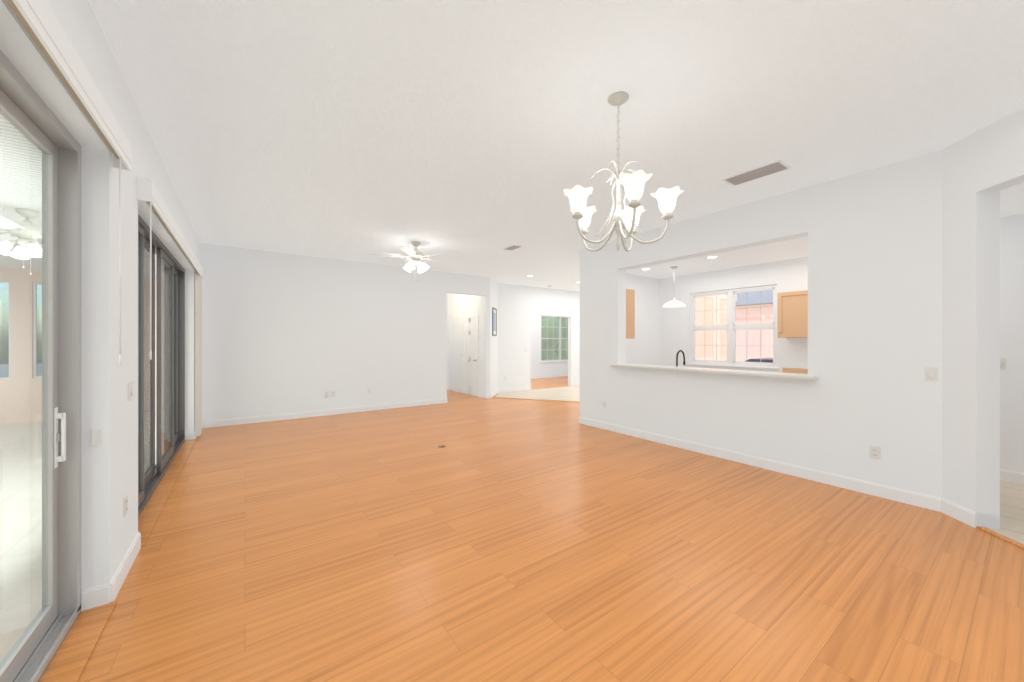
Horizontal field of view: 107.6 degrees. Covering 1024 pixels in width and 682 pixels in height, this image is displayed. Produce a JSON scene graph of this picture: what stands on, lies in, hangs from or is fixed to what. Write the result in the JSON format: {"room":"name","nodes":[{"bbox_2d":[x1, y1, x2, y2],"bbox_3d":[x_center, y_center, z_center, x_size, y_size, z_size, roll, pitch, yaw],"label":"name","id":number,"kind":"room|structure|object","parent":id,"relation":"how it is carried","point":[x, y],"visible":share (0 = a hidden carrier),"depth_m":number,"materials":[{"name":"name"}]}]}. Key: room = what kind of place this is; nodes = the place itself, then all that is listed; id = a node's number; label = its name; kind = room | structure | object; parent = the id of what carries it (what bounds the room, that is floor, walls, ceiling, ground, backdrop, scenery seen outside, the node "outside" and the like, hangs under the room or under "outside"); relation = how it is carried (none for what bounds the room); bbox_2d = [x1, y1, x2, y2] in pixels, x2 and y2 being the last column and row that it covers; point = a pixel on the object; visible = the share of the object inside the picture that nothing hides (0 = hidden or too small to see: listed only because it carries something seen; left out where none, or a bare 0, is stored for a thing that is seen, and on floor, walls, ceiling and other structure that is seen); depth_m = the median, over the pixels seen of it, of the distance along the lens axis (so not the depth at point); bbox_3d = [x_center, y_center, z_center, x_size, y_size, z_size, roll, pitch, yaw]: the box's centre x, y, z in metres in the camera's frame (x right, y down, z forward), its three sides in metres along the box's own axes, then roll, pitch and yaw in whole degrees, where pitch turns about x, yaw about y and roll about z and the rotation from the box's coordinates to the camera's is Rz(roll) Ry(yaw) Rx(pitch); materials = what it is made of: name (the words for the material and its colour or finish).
{"room":"empty living room","nodes":[
{"label":"empty living room","id":0,"kind":"room"},
{"bbox_2d":[0,412,155,661],"bbox_3d":[-4.175,1.495,1.659,3.230,0.050,13.950,0,0,-35],"label":"floor","id":1,"kind":"structure","parent":0,"point":[20,524],"depth_m":2.98,"materials":[{"name":"tile"}]},
{"bbox_2d":[0,268,155,423],"bbox_3d":[-2.865,0.095,2.594,0.012,2.770,13.950,0,0,-36],"label":"wall","id":2,"kind":"structure","parent":0,"point":[24,352],"depth_m":1.67,"materials":[{"name":"beige paint"}]},
{"bbox_2d":[0,281,41,378],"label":"window","id":3,"kind":"structure","parent":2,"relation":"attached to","point":[34,330],"depth_m":6.84,"materials":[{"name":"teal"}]},
{"bbox_2d":[0,114,155,278],"bbox_3d":[-4.175,-1.340,1.659,3.229,0.100,13.950,0,0,-35],"label":"ceiling","id":4,"kind":"structure","parent":0,"point":[18,183],"depth_m":3.05,"materials":[{"name":"white paint"}]},
{"bbox_2d":[0,208,41,273],"bbox_3d":[-4.771,-0.972,3.662,1.273,0.634,1.238,0,0,-35],"label":"ceiling fan","id":5,"kind":"object","parent":4,"relation":"hanging from","point":[14,240],"depth_m":3.66,"materials":[{"name":"white paint"}]},
{"bbox_2d":[0,0,199,593],"bbox_3d":[-2.021,-0.085,1.611,0.220,3.030,11.370,0,0,-35],"label":"wall","id":6,"kind":"structure","parent":0,"point":[109,475],"depth_m":2.03,"materials":[{"name":"white paint"}]},
{"bbox_2d":[0,50,80,681],"bbox_3d":[-1.303,0.201,0.520,0.114,2.454,3.492,0,0,-35],"label":"sliding door","id":7,"kind":"structure","parent":6,"relation":"in","point":[29,114],"depth_m":1.82,"materials":[{"name":"glass"}]},
{"bbox_2d":[5,0,131,365],"bbox_3d":[-1.145,-0.497,0.639,0.074,1.255,3.610,0,0,-35],"label":"vertical blind","id":8,"kind":"object","parent":6,"relation":"attached to","point":[40,22],"visible":1,"depth_m":1.45,"materials":[{"name":"white"}]},
{"bbox_2d":[91,429,99,445],"bbox_3d":[-2.225,0.515,2.000,0.030,0.090,0.018,0,0,-35],"label":"light switch","id":9,"kind":"object","parent":6,"relation":"attached to","point":[95,437],"visible":1,"depth_m":1.99,"materials":[{"name":"white plastic"}]},
{"bbox_2d":[123,494,127,516],"bbox_3d":[-2.371,1.010,2.300,0.009,0.116,0.072,0,0,-36],"label":"electrical outlet plate","id":10,"kind":"object","parent":6,"relation":"attached to","point":[125,500],"depth_m":2.29,"materials":[{"name":"white plastic"}]},
{"bbox_2d":[128,381,132,400],"bbox_3d":[-2.443,0.320,2.403,0.012,0.116,0.115,0,0,-36],"label":"switch plate","id":11,"kind":"object","parent":6,"relation":"attached to","point":[130,385],"depth_m":2.39,"materials":[{"name":"white plastic"}]},
{"bbox_2d":[138,214,184,516],"bbox_3d":[-3.717,0.201,3.920,0.133,2.454,3.492,0,0,-35],"label":"sliding door","id":12,"kind":"structure","parent":6,"relation":"in","point":[170,354],"depth_m":3.91,"materials":[{"name":"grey glass"}]},
{"bbox_2d":[137,176,202,436],"bbox_3d":[-3.645,0.133,4.144,0.074,2.515,3.860,0,0,-35],"label":"vertical blind","id":13,"kind":"object","parent":6,"relation":"attached to","point":[147,191],"visible":1,"depth_m":4.03,"materials":[{"name":"white"}]},
{"bbox_2d":[39,439,196,681],"bbox_3d":[-2.413,1.425,2.289,0.130,0.011,7.660,0,0,-35],"label":"floor","id":14,"kind":"structure","parent":0,"point":[70,660],"depth_m":1.89,"materials":[{"name":"laminate"}]},
{"bbox_2d":[200,243,579,420],"bbox_3d":[0.065,-0.085,9.707,13.020,3.030,6.770,0,0,-35],"label":"wall","id":15,"kind":"structure","parent":0,"point":[282,333],"depth_m":7.46,"materials":[{"name":"white paint"}]},
{"bbox_2d":[324,391,328,397],"bbox_3d":[-3.571,1.030,7.211,0.072,0.116,0.009,0,0,-36],"label":"electrical outlet plate","id":16,"kind":"object","parent":15,"relation":"attached to","point":[326,394],"depth_m":7.21,"materials":[{"name":"white plastic"}]},
{"bbox_2d":[461,315,478,396],"bbox_3d":[-1.152,0.380,9.951,0.077,2.100,0.920,0,0,-35],"label":"door","id":17,"kind":"structure","parent":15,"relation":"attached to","point":[469,355],"depth_m":9.93,"materials":[{"name":"white wood"}]},
{"bbox_2d":[492,307,496,335],"bbox_3d":[-0.457,-0.500,9.834,0.020,0.720,0.460,0,0,9],"label":"picture frame","id":18,"kind":"object","parent":15,"relation":"attached to","point":[494,321],"visible":1,"depth_m":9.82,"materials":[{"name":"grey"}]},
{"bbox_2d":[541,316,567,362],"bbox_3d":[1.957,-0.087,15.079,2.152,1.838,0.160,0,0,-35],"label":"room window","id":19,"kind":"structure","parent":15,"relation":"in","point":[559,353],"depth_m":15.09,"materials":[{"name":"white"}]},
{"bbox_2d":[541,316,567,360],"bbox_3d":[1.962,-0.112,15.072,2.052,1.780,0.038,0,0,-35],"label":"blinds","id":20,"kind":"object","parent":19,"relation":"attached to","point":[554,338],"visible":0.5,"depth_m":14.81,"materials":[{"name":"white plastic"}]},
{"bbox_2d":[496,385,579,401],"bbox_3d":[2.336,1.428,9.779,4.920,0.004,3.950,0,0,-35],"label":"floor","id":21,"kind":"structure","parent":0,"point":[568,393],"depth_m":9.98,"materials":[{"name":"beige tile"}]},
{"bbox_2d":[78,376,1023,681],"bbox_3d":[2.295,1.455,6.581,13.020,0.050,14.450,0,0,-35],"label":"floor","id":22,"kind":"structure","parent":0,"point":[514,540],"depth_m":2.35,"materials":[{"name":"laminate"}]},
{"bbox_2d":[493,397,1023,549],"bbox_3d":[2.438,1.424,6.331,3.690,0.012,8.495,0,0,-35],"label":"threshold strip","id":23,"kind":"object","parent":22,"relation":"on","point":[1005,538],"depth_m":2.74,"materials":[{"name":"laminate"}]},
{"bbox_2d":[88,0,1023,291],"bbox_3d":[2.295,-1.660,6.581,13.020,0.120,14.450,0,0,-35],"label":"ceiling","id":24,"kind":"structure","parent":0,"point":[470,136],"depth_m":2.54,"materials":[{"name":"white paint"}]},
{"bbox_2d":[372,241,452,281],"bbox_3d":[-1.586,-1.282,6.120,1.273,0.634,1.229,0,0,-35],"label":"room ceiling fan","id":25,"kind":"object","parent":24,"relation":"hanging from","point":[415,255],"visible":1,"depth_m":6.00,"materials":[{"name":"white paint"}]},
{"bbox_2d":[502,244,523,250],"bbox_3d":[0.009,-1.593,6.394,0.200,0.013,0.360,0,0,-35],"label":"ceiling vent","id":26,"kind":"object","parent":24,"relation":"in","point":[512,247],"visible":0.98,"depth_m":6.37,"materials":[{"name":"white metal"}]},
{"bbox_2d":[563,91,683,251],"bbox_3d":[0.678,-1.092,2.486,0.763,1.014,0.742,0,0,-35],"label":"chandelier","id":27,"kind":"object","parent":24,"relation":"hanging from","point":[633,210],"visible":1,"depth_m":2.39,"materials":[{"name":"white glass"}]},
{"bbox_2d":[721,159,791,185],"bbox_3d":[2.318,-1.593,3.570,0.270,0.013,0.500,0,0,-35],"label":"ceiling vent","id":28,"kind":"object","parent":24,"relation":"in","point":[766,169],"visible":0.98,"depth_m":3.55,"materials":[{"name":"white metal"}]},
{"bbox_2d":[580,248,583,416],"bbox_3d":[2.089,-0.085,7.085,2.130,3.030,0.150,0,0,-36],"label":"wall","id":29,"kind":"structure","parent":0,"point":[581,250],"depth_m":6.47,"materials":[{"name":"white paint"}]},
{"bbox_2d":[696,294,736,360],"bbox_3d":[4.067,-0.160,10.873,5.150,3.420,4.220,0,0,-35],"label":"wall","id":30,"kind":"structure","parent":0,"point":[699,337],"depth_m":8.83,"materials":[{"name":"beige paint"}]},
{"bbox_2d":[584,150,941,497],"bbox_3d":[2.561,-0.085,4.762,0.200,3.030,4.180,0,0,-36],"label":"wall","id":31,"kind":"structure","parent":0,"point":[866,273],"depth_m":3.82,"materials":[{"name":"white paint"}]},
{"bbox_2d":[81,373,1023,610],"bbox_3d":[2.306,1.374,6.497,12.700,0.112,14.300,0,0,-35],"label":"baseboard","id":32,"kind":"structure","parent":31,"relation":"attached to","point":[93,597],"depth_m":3.90,"materials":[{"name":"white"}]},
{"bbox_2d":[626,289,634,338],"bbox_3d":[1.749,-0.445,6.378,0.349,0.810,0.594,0,0,-35],"label":"cabinet","id":33,"kind":"object","parent":31,"relation":"attached to","point":[630,313],"depth_m":6.16,"materials":[{"name":"brown wood"}]},
{"bbox_2d":[609,363,817,380],"bbox_3d":[2.407,0.379,4.904,0.385,0.038,2.610,0,0,-35],"label":"ledge","id":34,"kind":"object","parent":31,"relation":"on","point":[794,376],"visible":1,"depth_m":4.52,"materials":[{"name":"white laminate"}]},
{"bbox_2d":[687,284,778,368],"bbox_3d":[3.831,-0.228,6.571,0.140,1.356,1.502,0,0,-35],"label":"kitchen window","id":35,"kind":"structure","parent":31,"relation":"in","point":[731,327],"depth_m":6.54,"materials":[{"name":"white"}]},
{"bbox_2d":[778,290,807,337],"bbox_3d":[4.550,-0.390,5.180,0.369,0.680,1.410,0,0,-35],"label":"cabinet","id":36,"kind":"object","parent":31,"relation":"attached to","point":[792,314],"depth_m":5.50,"materials":[{"name":"brown wood"}]},
{"bbox_2d":[870,445,879,458],"bbox_3d":[3.358,1.030,3.464,0.009,0.116,0.072,0,0,-36],"label":"electrical outlet plate","id":37,"kind":"object","parent":31,"relation":"attached to","point":[875,452],"depth_m":3.46,"materials":[{"name":"white plastic"}]},
{"bbox_2d":[925,367,937,380],"bbox_3d":[3.560,0.280,3.178,0.013,0.116,0.072,0,0,-36],"label":"switch plate","id":38,"kind":"object","parent":31,"relation":"attached to","point":[931,373],"depth_m":3.18,"materials":[{"name":"white plastic"}]},
{"bbox_2d":[626,182,1023,278],"bbox_3d":[4.452,-1.435,3.962,1.950,0.329,7.680,0,0,-35],"label":"ceiling","id":39,"kind":"structure","parent":0,"point":[1011,200],"depth_m":5.63,"materials":[{"name":"white paint"}]},
{"bbox_2d":[663,266,685,307],"bbox_3d":[2.783,-0.927,6.431,0.370,0.683,0.370,0,0,-35],"label":"pendant light","id":40,"kind":"object","parent":39,"relation":"hanging from","point":[674,303],"visible":1,"depth_m":6.37,"materials":[{"name":"white glass"}]},
{"bbox_2d":[705,256,718,258],"bbox_3d":[3.026,-1.266,5.659,0.182,0.007,0.182,0,0,-44],"label":"recessed light","id":41,"kind":"object","parent":39,"relation":"in","point":[710,257],"depth_m":5.68,"materials":[{"name":"white"}]},
{"bbox_2d":[942,108,1023,528],"bbox_3d":[3.871,-0.085,1.078,2.157,3.030,3.660,0,0,-35],"label":"wall","id":42,"kind":"structure","parent":0,"point":[982,168],"depth_m":2.88,"materials":[{"name":"white paint"}]},
{"bbox_2d":[988,480,1023,544],"bbox_3d":[3.544,1.428,3.314,4.180,0.004,7.680,0,0,-35],"label":"floor","id":43,"kind":"structure","parent":0,"point":[1012,510],"depth_m":3.13,"materials":[{"name":"beige tile"}]},
{"bbox_2d":[783,368,807,373],"bbox_3d":[4.438,0.925,5.115,0.627,1.010,1.465,0,0,-35],"label":"cabinet","id":44,"kind":"object","parent":43,"relation":"on","point":[795,370],"depth_m":5.75,"materials":[{"name":"brown wood"}]},
{"bbox_3d":[2.816,0.972,5.125,0.632,0.916,3.874,0,0,-35],"label":"sink","id":45,"kind":"object","parent":43,"relation":"on","visible":0},
{"bbox_2d":[676,350,684,365],"bbox_3d":[2.405,0.321,5.418,0.234,0.386,0.124,0,0,-35],"label":"gooseneck faucet","id":46,"kind":"object","parent":45,"relation":"on","point":[677,357],"visible":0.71,"depth_m":5.37,"materials":[{"name":"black metal"}]},
{"bbox_2d":[1000,214,1023,472],"bbox_3d":[6.064,0.080,2.882,0.580,2.700,4.050,0,0,-35],"label":"wall","id":47,"kind":"structure","parent":0,"point":[1012,341],"depth_m":3.79,"materials":[{"name":"white paint"}]},
{"bbox_2d":[1000,358,1005,368],"bbox_3d":[5.012,0.230,3.845,0.013,0.116,0.072,0,0,-36],"label":"switch plate","id":48,"kind":"object","parent":47,"relation":"attached to","point":[1002,360],"depth_m":3.83,"materials":[{"name":"white plastic"}]},
{"label":"outside","id":49,"kind":"structure","parent":0,"visible":0},
{"bbox_2d":[0,363,41,377],"bbox_3d":[1.167,1.640,6.974,70.000,0.180,70.000,0,0,-35],"label":"ground","id":50,"kind":"structure","parent":49,"point":[3,367],"depth_m":19.67,"materials":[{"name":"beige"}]},
{"bbox_2d":[541,316,567,359],"bbox_3d":[0.547,-0.099,17.255,9.275,4.158,2.752,0,0,-35],"label":"hedge","id":51,"kind":"object","parent":50,"relation":"on","point":[543,321],"depth_m":17.43,"materials":[{"name":"green plant"}]},
{"bbox_2d":[736,290,772,361],"bbox_3d":[16.080,-0.860,13.620,9.200,4.820,22.700,0,0,-35],"label":"house","id":52,"kind":"structure","parent":50,"relation":"on","point":[752,314],"depth_m":15.37,"materials":[{"name":"pink paint"}]},
{"bbox_2d":[745,358,772,362],"bbox_3d":[9.389,0.830,11.119,2.000,1.440,4.000,0,0,-35],"label":"car","id":53,"kind":"object","parent":50,"relation":"on","point":[763,360],"depth_m":11.94,"materials":[{"name":"grey paint"}]}
]}

